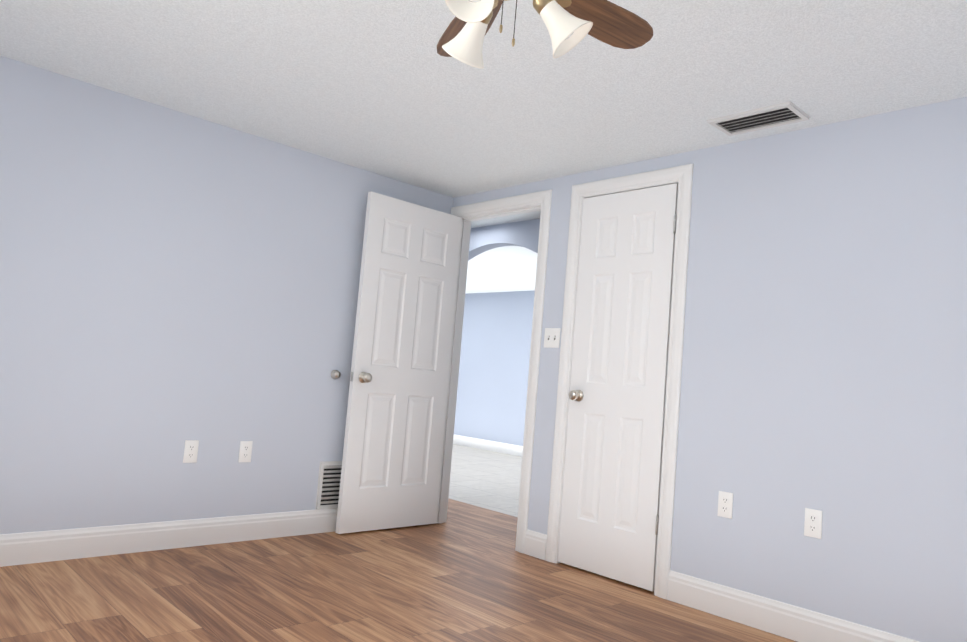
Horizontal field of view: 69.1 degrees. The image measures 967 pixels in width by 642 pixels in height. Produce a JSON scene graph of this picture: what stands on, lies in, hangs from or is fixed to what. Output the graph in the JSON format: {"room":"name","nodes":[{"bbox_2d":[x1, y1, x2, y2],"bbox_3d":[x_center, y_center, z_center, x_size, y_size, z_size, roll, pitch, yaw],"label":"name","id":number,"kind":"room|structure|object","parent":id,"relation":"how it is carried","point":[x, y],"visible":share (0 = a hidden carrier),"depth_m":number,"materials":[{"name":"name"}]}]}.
{"room":"empty bedroom","nodes":[
{"label":"empty bedroom","id":0,"kind":"room"},
{"bbox_2d":[0,56,452,533],"bbox_3d":[-1.654,0.030,3.530,3.669,2.190,0.120,9,-6,-43],"label":"wall","id":1,"kind":"structure","parent":0,"point":[171,281],"depth_m":3.50,"materials":[{"name":"blue paint"}]},
{"bbox_2d":[0,508,337,566],"bbox_3d":[-1.690,1.051,3.397,3.669,0.135,0.015,9,-6,-43],"label":"baseboard","id":2,"kind":"structure","parent":1,"relation":"attached to","point":[41,546],"depth_m":3.46,"materials":[{"name":"white wood"}]},
{"bbox_2d":[183,440,198,462],"bbox_3d":[-1.495,0.667,3.591,0.070,0.114,0.008,9,-6,-43],"label":"electrical outlet","id":3,"kind":"object","parent":1,"relation":"attached to","point":[190,451],"visible":1,"depth_m":3.59,"materials":[{"name":"white plastic"}]},
{"bbox_2d":[238,441,252,461],"bbox_3d":[-1.284,0.706,3.792,0.070,0.114,0.008,9,-6,-43],"label":"electrical outlet","id":4,"kind":"object","parent":1,"relation":"attached to","point":[245,451],"visible":1,"depth_m":3.79,"materials":[{"name":"white plastic"}]},
{"bbox_2d":[315,461,341,509],"bbox_3d":[-0.887,0.973,4.167,0.213,0.278,0.018,9,-6,-43],"label":"air vent","id":5,"kind":"object","parent":1,"relation":"in","point":[328,486],"visible":0.67,"depth_m":4.14,"materials":[{"name":"white metal"}]},
{"bbox_2d":[331,370,340,378],"bbox_3d":[-0.872,0.318,4.167,0.056,0.056,0.038,9,-6,-43],"label":"stopper","id":6,"kind":"object","parent":1,"relation":"attached to","point":[335,374],"visible":0.98,"depth_m":4.16,"materials":[{"name":"silver metal"}]},
{"bbox_2d":[335,191,461,533],"bbox_3d":[-0.498,0.268,4.408,0.750,2.022,0.168,9,-6,-43],"label":"entry door","id":7,"kind":"structure","parent":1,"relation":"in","point":[393,438],"depth_m":4.36,"materials":[{"name":"white wood"}]},
{"bbox_2d":[0,498,796,641],"bbox_3d":[-0.436,1.192,2.450,4.600,0.100,6.740,9,-6,-43],"label":"floor","id":8,"kind":"structure","parent":0,"point":[465,572],"depth_m":3.00,"materials":[{"name":"laminate"}]},
{"bbox_2d":[0,0,966,293],"bbox_3d":[-0.497,-0.894,5.170,7.770,0.100,10.740,9,-6,-43],"label":"ceiling","id":9,"kind":"structure","parent":0,"point":[382,88],"depth_m":2.83,"materials":[{"name":"white paint"}]},
{"bbox_2d":[437,0,652,68],"bbox_3d":[0.089,-0.873,1.760,0.986,0.405,0.993,9,-6,-43],"label":"ceiling fan","id":10,"kind":"object","parent":9,"relation":"hanging from","point":[570,24],"visible":1,"depth_m":1.85,"materials":[{"name":"white glass"}]},
{"bbox_2d":[707,101,810,135],"bbox_3d":[1.193,-0.874,3.057,0.208,0.014,0.368,9,-6,-43],"label":"ceiling vent","id":11,"kind":"object","parent":9,"relation":"in","point":[780,114],"visible":0.96,"depth_m":3.04,"materials":[{"name":"white metal"}]},
{"bbox_2d":[448,444,521,516],"bbox_3d":[-0.350,1.651,7.942,3.170,0.100,6.920,9,-6,-43],"label":"floor","id":12,"kind":"structure","parent":0,"point":[487,479],"depth_m":6.84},
{"bbox_2d":[454,290,534,445],"bbox_3d":[0.827,0.688,9.093,0.120,2.190,6.890,9,-6,-43],"label":"wall","id":13,"kind":"structure","parent":0,"point":[493,368],"depth_m":9.71,"materials":[{"name":"blue paint"}]},
{"bbox_2d":[453,434,522,456],"bbox_3d":[0.696,1.701,8.963,0.015,0.135,6.650,9,-6,-43],"label":"baseboard","id":14,"kind":"structure","parent":13,"relation":"attached to","point":[504,448],"depth_m":9.61,"materials":[{"name":"white wood"}]},
{"bbox_2d":[468,218,539,260],"bbox_3d":[-1.363,0.339,6.999,0.120,2.190,6.650,9,-6,-43],"label":"wall","id":15,"kind":"structure","parent":0,"point":[525,233],"depth_m":5.49,"materials":[{"name":"blue paint"}]},
{"bbox_2d":[453,97,966,641],"bbox_3d":[0.864,0.241,3.615,0.111,2.190,6.620,9,-6,-43],"label":"wall","id":16,"kind":"structure","parent":0,"point":[825,345],"depth_m":2.95,"materials":[{"name":"blue paint"}]},
{"bbox_2d":[436,189,551,552],"bbox_3d":[0.053,0.280,4.457,0.145,2.120,0.903,9,-6,-43],"label":"door frame","id":17,"kind":"structure","parent":16,"relation":"attached to","point":[543,199],"depth_m":4.36,"materials":[{"name":"white wood"}]},
{"bbox_2d":[544,328,560,347],"bbox_3d":[0.391,0.097,4.041,0.016,0.114,0.116,9,-6,-43],"label":"light switch","id":18,"kind":"object","parent":16,"relation":"attached to","point":[551,337],"visible":1,"depth_m":4.04,"materials":[{"name":"white plastic"}]},
{"bbox_2d":[558,183,677,591],"bbox_3d":[0.709,0.308,3.707,0.168,2.022,0.610,9,-6,-43],"label":"closet door","id":19,"kind":"structure","parent":16,"relation":"in","point":[612,472],"depth_m":3.68,"materials":[{"name":"white wood"}]},
{"bbox_2d":[545,163,693,598],"bbox_3d":[0.737,0.306,3.737,0.113,2.060,0.649,9,-6,-43],"label":"door frame","id":20,"kind":"structure","parent":16,"relation":"attached to","point":[677,182],"depth_m":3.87,"materials":[{"name":"white wood"}]},
{"bbox_2d":[524,529,919,641],"bbox_3d":[1.591,1.250,2.595,0.015,0.135,3.907,9,-6,-43],"label":"baseboard","id":21,"kind":"structure","parent":16,"relation":"attached to","point":[788,621],"depth_m":3.01,"materials":[{"name":"white wood"}]},
{"bbox_2d":[717,491,732,518],"bbox_3d":[1.097,0.833,3.186,0.008,0.114,0.070,9,-6,-43],"label":"electrical outlet","id":22,"kind":"object","parent":16,"relation":"attached to","point":[725,504],"visible":1,"depth_m":3.18,"materials":[{"name":"white plastic"}]},
{"bbox_2d":[804,508,822,538],"bbox_3d":[1.364,0.837,2.906,0.008,0.114,0.070,9,-6,-43],"label":"electrical outlet","id":23,"kind":"object","parent":16,"relation":"attached to","point":[813,524],"visible":1,"depth_m":2.90,"materials":[{"name":"white plastic"}]}
]}

